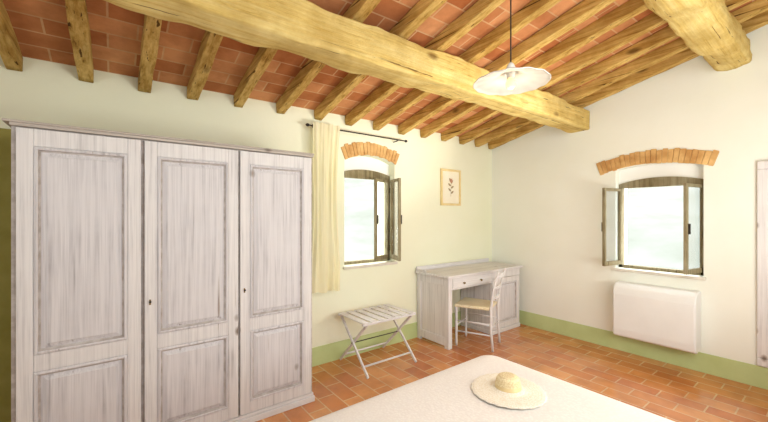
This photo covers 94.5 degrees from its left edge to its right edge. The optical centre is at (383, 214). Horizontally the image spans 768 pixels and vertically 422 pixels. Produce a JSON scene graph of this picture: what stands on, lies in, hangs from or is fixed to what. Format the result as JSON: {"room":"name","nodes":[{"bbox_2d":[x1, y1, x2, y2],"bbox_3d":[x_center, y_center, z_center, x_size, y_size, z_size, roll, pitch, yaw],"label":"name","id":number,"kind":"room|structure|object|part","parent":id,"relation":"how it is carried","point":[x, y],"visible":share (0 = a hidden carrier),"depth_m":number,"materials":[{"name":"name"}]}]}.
{"room":"bedroom","nodes":[
{"label":"bedroom","id":0,"kind":"room"},
{"bbox_2d":[0,56,491,347],"bbox_3d":[-0.870,0.212,3.611,6.650,2.577,0.350,0,0,-37],"label":"wall","id":1,"kind":"structure","parent":0,"point":[432,232],"depth_m":3.68,"materials":[{"name":"beige paint"}]},
{"bbox_2d":[0,128,10,421],"bbox_3d":[-2.630,0.480,2.002,0.820,2.040,0.074,0,0,-37],"label":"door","id":2,"kind":"structure","parent":1,"relation":"in","point":[5,134],"depth_m":2.21,"materials":[{"name":"green"}]},
{"bbox_2d":[305,123,406,142],"bbox_3d":[-0.257,-0.859,3.788,1.280,0.034,0.102,0,0,-37],"label":"curtain rod","id":3,"kind":"object","parent":1,"relation":"attached to","point":[306,124],"visible":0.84,"depth_m":3.82,"materials":[{"name":"metal"}]},
{"bbox_2d":[312,122,339,293],"bbox_3d":[-0.567,-0.066,3.482,0.314,1.648,0.078,0,0,-37],"label":"curtain","id":4,"kind":"object","parent":3,"relation":"hanging from","point":[325,252],"visible":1,"depth_m":3.45,"materials":[{"name":"fabric"}]},
{"bbox_2d":[341,142,399,164],"bbox_3d":[-0.134,-0.695,3.941,0.793,0.222,0.017,0,0,-37],"label":"trim","id":5,"kind":"structure","parent":1,"relation":"attached to","point":[358,148],"depth_m":3.91,"materials":[{"name":"brick"}]},
{"bbox_2d":[343,156,401,269],"bbox_3d":[-0.178,-0.046,3.981,0.720,1.232,0.600,0,0,-37],"label":"window","id":6,"kind":"structure","parent":1,"relation":"in","point":[358,167],"depth_m":4.02,"materials":[{"name":"brown wood"}]},
{"bbox_3d":[-0.220,0.015,4.037,0.680,1.050,0.060,0,0,-37],"label":"frame","id":7,"kind":"part","parent":6,"relation":"part of","materials":[{"name":"brown wood"}]},
{"bbox_3d":[-0.164,0.555,3.963,0.720,0.029,0.125,0,0,-37],"label":"sill","id":8,"kind":"part","parent":6,"relation":"part of","materials":[{"name":"stone"}]},
{"bbox_2d":[312,311,460,366],"bbox_3d":[-0.347,1.407,3.784,4.892,0.185,0.008,0,0,-37],"label":"baseboard","id":9,"kind":"structure","parent":1,"relation":"attached to","point":[323,354],"depth_m":3.87,"materials":[{"name":"green paint"}]},
{"bbox_2d":[440,168,460,205],"bbox_3d":[0.887,-0.365,4.712,0.380,0.480,0.025,0,0,-37],"label":"framed picture","id":10,"kind":"object","parent":1,"relation":"attached to","point":[450,179],"visible":1,"depth_m":4.71,"materials":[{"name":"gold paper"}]},
{"bbox_2d":[2,0,755,139],"bbox_3d":[0.418,-1.558,1.921,6.650,1.274,4.600,0,0,-37],"label":"ceiling","id":11,"kind":"structure","parent":0,"point":[40,27],"depth_m":2.57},
{"bbox_2d":[0,0,22,71],"bbox_3d":[-1.154,-1.427,0.692,0.087,1.023,3.968,0,0,-37],"label":"rafter","id":12,"kind":"object","parent":11,"relation":"attached to","point":[10,52],"visible":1,"depth_m":2.07,"materials":[{"name":"brown wood"}]},
{"bbox_2d":[65,0,93,82],"bbox_3d":[-0.877,-1.434,0.902,0.103,1.022,3.968,0,0,-37],"label":"rafter","id":13,"kind":"object","parent":11,"relation":"attached to","point":[76,10],"visible":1,"depth_m":2.08,"materials":[{"name":"brown wood"}]},
{"bbox_2d":[138,15,161,92],"bbox_3d":[-0.608,-1.437,1.108,0.098,1.030,3.968,0,0,-37],"label":"rafter","id":14,"kind":"object","parent":11,"relation":"attached to","point":[150,34],"visible":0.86,"depth_m":2.26,"materials":[{"name":"brown wood"}]},
{"bbox_2d":[187,30,222,99],"bbox_3d":[-0.348,-1.440,1.306,0.098,1.023,3.968,0,0,-37],"label":"rafter","id":15,"kind":"object","parent":11,"relation":"attached to","point":[210,43],"visible":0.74,"depth_m":2.47,"materials":[{"name":"brown wood"}]},
{"bbox_2d":[233,47,277,107],"bbox_3d":[-0.079,-1.445,1.512,0.090,1.024,3.967,0,0,-37],"label":"rafter","id":16,"kind":"object","parent":11,"relation":"attached to","point":[264,56],"visible":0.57,"depth_m":2.69,"materials":[{"name":"brown wood"}]},
{"bbox_2d":[276,0,380,113],"bbox_3d":[0.229,-1.449,1.746,0.093,1.016,3.970,0,0,-37],"label":"rafter","id":17,"kind":"object","parent":11,"relation":"attached to","point":[359,10],"visible":0.59,"depth_m":2.77,"materials":[{"name":"brown wood"}]},
{"bbox_2d":[314,0,446,120],"bbox_3d":[0.528,-1.454,1.975,0.091,1.017,3.969,0,0,-37],"label":"rafter","id":18,"kind":"object","parent":11,"relation":"attached to","point":[423,9],"visible":0.64,"depth_m":2.49,"materials":[{"name":"brown wood"}]},
{"bbox_2d":[345,0,505,125],"bbox_3d":[0.820,-1.458,2.197,0.095,1.025,3.967,0,0,-37],"label":"rafter","id":19,"kind":"object","parent":11,"relation":"attached to","point":[481,9],"visible":0.73,"depth_m":2.63,"materials":[{"name":"brown wood"}]},
{"bbox_2d":[373,0,560,129],"bbox_3d":[1.107,-1.461,2.415,0.086,1.030,3.966,0,0,-38],"label":"rafter","id":20,"kind":"object","parent":11,"relation":"attached to","point":[534,9],"visible":0.78,"depth_m":2.76,"materials":[{"name":"brown wood"}]},
{"bbox_2d":[398,0,615,134],"bbox_3d":[1.397,-1.463,2.637,0.099,1.026,3.967,0,0,-37],"label":"rafter","id":21,"kind":"object","parent":11,"relation":"attached to","point":[586,9],"visible":0.77,"depth_m":2.85,"materials":[{"name":"brown wood"}]},
{"bbox_2d":[473,0,550,95],"bbox_3d":[0.703,-1.113,1.968,0.406,0.837,0.406,0,0,-37],"label":"pendant lamp","id":22,"kind":"object","parent":11,"relation":"hanging from","point":[510,80],"visible":1,"depth_m":1.98,"materials":[{"name":"metal"}]},
{"bbox_3d":[0.703,-0.727,1.968,0.056,0.066,0.056,0,0,-37],"label":"bulb","id":23,"kind":"part","parent":22,"relation":"part of","materials":[{"name":"white glass"}]},
{"bbox_3d":[0.703,-0.767,1.968,0.406,0.078,0.406,0,0,-37],"label":"lamp shade","id":24,"kind":"part","parent":22,"relation":"part of","materials":[{"name":"white ceramic"}]},
{"bbox_2d":[420,0,647,137],"bbox_3d":[1.675,-1.468,2.849,0.095,1.025,3.968,0,0,-37],"label":"rafter","id":25,"kind":"object","parent":11,"relation":"attached to","point":[630,9],"visible":0.69,"depth_m":2.95,"materials":[{"name":"brown wood"}]},
{"bbox_2d":[441,12,666,140],"bbox_3d":[1.966,-1.473,3.071,0.089,1.025,3.968,0,0,-37],"label":"rafter","id":26,"kind":"object","parent":11,"relation":"attached to","point":[652,21],"visible":0.63,"depth_m":3.20,"materials":[{"name":"brown wood"}]},
{"bbox_2d":[459,0,750,144],"bbox_3d":[2.239,-1.479,3.279,0.097,1.031,3.967,0,0,-37],"label":"rafter","id":27,"kind":"object","parent":11,"relation":"attached to","point":[667,34],"visible":0.78,"depth_m":3.42,"materials":[{"name":"brown wood"}]},
{"bbox_2d":[474,0,767,146],"bbox_3d":[2.514,-1.479,3.489,0.094,1.024,3.967,0,0,-37],"label":"rafter","id":28,"kind":"object","parent":11,"relation":"attached to","point":[746,12],"visible":0.77,"depth_m":3.55,"materials":[{"name":"brown wood"}]},
{"bbox_2d":[488,10,767,148],"bbox_3d":[2.751,-1.484,3.668,0.092,1.030,3.967,0,0,-37],"label":"rafter","id":29,"kind":"object","parent":11,"relation":"attached to","point":[760,20],"visible":0.57,"depth_m":3.76,"materials":[{"name":"brown wood"}]},
{"bbox_2d":[256,324,767,421],"bbox_3d":[0.418,1.560,1.921,6.650,0.120,4.600,0,0,-37],"label":"floor","id":30,"kind":"structure","parent":0,"point":[672,392],"depth_m":3.32,"materials":[{"name":"tile"}]},
{"bbox_2d":[1,118,314,421],"bbox_3d":[-1.430,0.503,2.568,1.745,1.994,0.624,0,0,-37],"label":"wardrobe","id":31,"kind":"object","parent":30,"relation":"on","point":[154,278],"visible":1,"depth_m":2.21,"materials":[{"name":"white wood"}]},
{"bbox_3d":[-1.702,0.484,2.011,0.537,1.882,0.024,0,0,-37],"label":"door","id":32,"kind":"part","parent":31,"relation":"part of","materials":[{"name":"white wood"}]},
{"bbox_3d":[-1.696,0.190,2.003,0.405,1.110,0.022,0,0,-37],"label":"panel","id":33,"kind":"part","parent":31,"relation":"part of","materials":[{"name":"white wood"}]},
{"bbox_3d":[-1.696,1.090,2.003,0.405,0.510,0.022,0,0,-37],"label":"panel","id":34,"kind":"part","parent":31,"relation":"part of","materials":[{"name":"white wood"}]},
{"bbox_3d":[-1.436,-0.479,2.573,1.741,0.029,0.608,0,0,-37],"label":"cornice","id":35,"kind":"part","parent":31,"relation":"part of","materials":[{"name":"white wood"}]},
{"bbox_3d":[-1.255,0.484,2.351,0.550,1.882,0.024,0,0,-37],"label":"door","id":36,"kind":"part","parent":31,"relation":"part of","materials":[{"name":"white wood"}]},
{"bbox_3d":[-1.249,0.190,2.343,0.418,1.110,0.022,0,0,-37],"label":"panel","id":37,"kind":"part","parent":31,"relation":"part of","materials":[{"name":"white wood"}]},
{"bbox_3d":[-1.249,1.090,2.343,0.418,0.510,0.022,0,0,-37],"label":"panel","id":38,"kind":"part","parent":31,"relation":"part of","materials":[{"name":"white wood"}]},
{"bbox_3d":[-0.808,0.484,2.693,0.548,1.882,0.024,0,0,-37],"label":"door","id":39,"kind":"part","parent":31,"relation":"part of","materials":[{"name":"white wood"}]},
{"bbox_3d":[-0.802,0.190,2.685,0.416,1.110,0.022,0,0,-37],"label":"panel","id":40,"kind":"part","parent":31,"relation":"part of","materials":[{"name":"white wood"}]},
{"bbox_3d":[-0.802,1.090,2.685,0.416,0.510,0.022,0,0,-37],"label":"panel","id":41,"kind":"part","parent":31,"relation":"part of","materials":[{"name":"white wood"}]},
{"bbox_2d":[338,304,416,378],"bbox_3d":[-0.070,1.244,3.617,0.650,0.498,0.544,0,0,-37],"label":"luggage rack","id":42,"kind":"object","parent":30,"relation":"on","point":[365,324],"visible":1,"depth_m":3.57,"materials":[{"name":"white wood"}]},
{"bbox_3d":[-0.304,1.252,3.470,0.018,0.483,0.494,0,0,-37],"label":"leg","id":43,"kind":"part","parent":42,"relation":"part of","materials":[{"name":"white wood"}]},
{"bbox_3d":[-0.289,1.252,3.418,0.018,0.483,0.494,0,0,-37],"label":"leg","id":44,"kind":"part","parent":42,"relation":"part of","materials":[{"name":"white wood"}]},
{"bbox_3d":[-0.070,1.238,3.617,0.620,0.010,0.010,0,0,-37],"label":"pivot rod","id":45,"kind":"part","parent":42,"relation":"part of","materials":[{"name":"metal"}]},
{"bbox_3d":[0.060,1.012,3.446,0.650,0.018,0.030,0,0,-37],"label":"rail","id":46,"kind":"part","parent":42,"relation":"part of","materials":[{"name":"white wood"}]},
{"bbox_3d":[0.134,1.252,3.804,0.018,0.483,0.494,0,0,-37],"label":"leg","id":47,"kind":"part","parent":42,"relation":"part of","materials":[{"name":"white wood"}]},
{"bbox_3d":[0.180,1.252,3.776,0.018,0.483,0.494,0,0,-37],"label":"leg","id":48,"kind":"part","parent":42,"relation":"part of","materials":[{"name":"white wood"}]},
{"bbox_2d":[415,258,522,349],"bbox_3d":[1.125,1.064,4.556,1.460,0.872,0.545,0,0,-37],"label":"writing desk","id":49,"kind":"object","parent":30,"relation":"on","point":[436,283],"visible":0.89,"depth_m":4.34,"materials":[{"name":"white wood"}]},
{"bbox_3d":[0.585,1.105,4.160,0.060,0.790,0.510,0,0,-37],"label":"panel","id":50,"kind":"part","parent":49,"relation":"part of","materials":[{"name":"white wood"}]},
{"bbox_3d":[1.002,0.653,4.701,1.420,0.050,0.164,0,0,-37],"label":"gallery rail","id":51,"kind":"part","parent":49,"relation":"part of","materials":[{"name":"white wood"}]},
{"bbox_3d":[1.054,0.773,4.205,0.730,0.117,0.024,0,0,-37],"label":"drawer","id":52,"kind":"part","parent":49,"relation":"part of","materials":[{"name":"white wood"}]},
{"bbox_3d":[1.051,0.840,4.208,0.740,0.011,0.018,0,0,-37],"label":"drawer rail","id":53,"kind":"part","parent":49,"relation":"part of","materials":[{"name":"white wood"}]},
{"bbox_3d":[1.584,1.125,4.614,0.592,0.640,0.020,0,0,-37],"label":"door","id":54,"kind":"part","parent":49,"relation":"part of","materials":[{"name":"white wood"}]},
{"bbox_3d":[1.589,1.125,4.607,0.462,0.510,0.022,0,0,-37],"label":"panel","id":55,"kind":"part","parent":49,"relation":"part of","materials":[{"name":"white wood"}]},
{"bbox_2d":[454,267,505,351],"bbox_3d":[1.124,1.057,4.127,0.503,0.888,0.399,0,0,31],"label":"dining chair","id":56,"kind":"object","parent":30,"relation":"on","point":[472,303],"visible":1,"depth_m":4.08,"materials":[{"name":"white wood"}]},
{"bbox_3d":[0.833,1.262,4.090,0.032,0.475,0.032,0,0,31],"label":"leg","id":57,"kind":"part","parent":56,"relation":"part of","materials":[{"name":"white wood"}]},
{"bbox_3d":[1.017,1.262,4.399,0.032,0.475,0.032,0,0,31],"label":"leg","id":58,"kind":"part","parent":56,"relation":"part of","materials":[{"name":"white wood"}]},
{"bbox_3d":[1.077,1.038,4.154,0.394,0.035,0.399,0,0,31],"label":"seat","id":59,"kind":"part","parent":56,"relation":"part of","materials":[{"name":"beige wicker"}]},
{"bbox_3d":[1.209,1.057,3.883,0.109,0.888,0.033,0,0,31],"label":"leg","id":60,"kind":"part","parent":56,"relation":"part of","materials":[{"name":"white wood"}]},
{"bbox_3d":[1.378,1.057,4.169,0.109,0.888,0.033,0,0,31],"label":"leg","id":61,"kind":"part","parent":56,"relation":"part of","materials":[{"name":"white wood"}]},
{"bbox_3d":[0.725,0.950,1.036,1.565,1.100,2.020,0,0,-37],"label":"bed","id":62,"kind":"object","parent":30,"relation":"on","visible":0},
{"bbox_2d":[309,355,674,421],"bbox_3d":[0.676,1.140,1.100,1.624,0.480,2.057,0,0,-37],"label":"bedspread","id":63,"kind":"object","parent":62,"relation":"on","point":[447,395],"visible":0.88,"depth_m":1.68,"materials":[{"name":"white fabric"}]},
{"bbox_2d":[471,372,547,408],"bbox_3d":[0.631,0.854,1.806,0.368,0.084,0.368,0,0,35],"label":"straw hat","id":64,"kind":"object","parent":63,"relation":"on","point":[503,389],"visible":1,"depth_m":1.76,"materials":[{"name":"beige wicker"}]},
{"bbox_3d":[0.631,0.844,1.806,0.124,0.065,0.124,0,0,35],"label":"crown","id":65,"kind":"part","parent":64,"relation":"part of","materials":[{"name":"wicker"}]},
{"bbox_2d":[492,24,767,367],"bbox_3d":[3.030,-0.286,3.691,0.350,3.572,4.250,0,0,-37],"label":"wall","id":66,"kind":"structure","parent":0,"point":[547,182],"depth_m":3.85,"materials":[{"name":"beige paint"}]},
{"bbox_2d":[104,0,589,132],"bbox_3d":[-0.023,-1.107,2.458,6.003,0.294,0.285,0,0,-37],"label":"ceiling beam","id":67,"kind":"structure","parent":66,"relation":"attached to","point":[303,28],"depth_m":2.22,"materials":[{"name":"brown wood"}]},
{"bbox_2d":[519,310,767,389],"bbox_3d":[2.796,1.407,3.702,0.008,0.185,3.950,0,0,-37],"label":"baseboard","id":68,"kind":"structure","parent":66,"relation":"attached to","point":[750,374],"depth_m":3.65,"materials":[{"name":"green paint"}]},
{"bbox_2d":[601,163,705,280],"bbox_3d":[2.848,0.040,3.727,0.595,1.160,0.827,0,0,-37],"label":"window","id":69,"kind":"structure","parent":66,"relation":"in","point":[668,174],"depth_m":3.70,"materials":[{"name":"brown wood"}]},
{"bbox_3d":[2.841,0.606,3.695,0.125,0.029,0.785,0,0,-37],"label":"sill","id":70,"kind":"part","parent":69,"relation":"part of","materials":[{"name":"stone"}]},
{"bbox_3d":[2.914,0.095,3.751,0.060,0.990,0.745,0,0,-37],"label":"frame","id":71,"kind":"part","parent":69,"relation":"part of","materials":[{"name":"brown wood"}]},
{"bbox_3d":[2.831,0.130,3.290,0.011,0.100,0.018,0,0,-26],"label":"handle","id":72,"kind":"part","parent":69,"relation":"part of","materials":[{"name":"metal"}]},
{"bbox_2d":[613,281,700,353],"bbox_3d":[2.744,1.012,3.606,0.203,0.573,0.690,0,0,-37],"label":"radiator","id":73,"kind":"object","parent":66,"relation":"attached to","point":[670,317],"visible":1,"depth_m":3.50,"materials":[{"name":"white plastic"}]},
{"bbox_3d":[2.666,1.022,3.546,0.006,0.375,0.660,0,0,-37],"label":"panel","id":74,"kind":"part","parent":73,"relation":"part of","materials":[{"name":"white plastic"}]},
{"bbox_2d":[596,148,718,174],"bbox_3d":[2.786,-0.571,3.707,0.018,0.229,1.054,0,0,-37],"label":"trim","id":75,"kind":"structure","parent":66,"relation":"attached to","point":[678,155],"depth_m":3.63,"materials":[{"name":"brick"}]},
{"bbox_2d":[644,0,751,70],"bbox_3d":[0.778,-1.414,1.408,6.002,0.335,0.327,0,0,-37],"label":"ceiling beam","id":76,"kind":"structure","parent":66,"relation":"attached to","point":[707,27],"depth_m":2.55,"materials":[{"name":"brown wood"}]},
{"bbox_2d":[757,161,767,367],"bbox_3d":[3.467,0.420,2.798,0.033,1.770,0.730,0,0,-37],"label":"wall mirror","id":77,"kind":"object","parent":66,"relation":"attached to","point":[762,166],"visible":1,"depth_m":3.05,"materials":[{"name":"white wood"}]},
{"label":"outside","id":78,"kind":"structure","parent":0,"visible":0},
{"bbox_2d":[344,178,699,269],"bbox_3d":[6.056,-4.993,38.294,145.997,18.185,79.362,0,0,8],"label":"hillside","id":79,"kind":"structure","parent":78,"point":[654,214],"depth_m":20.19,"materials":[{"name":"white"}]}
]}

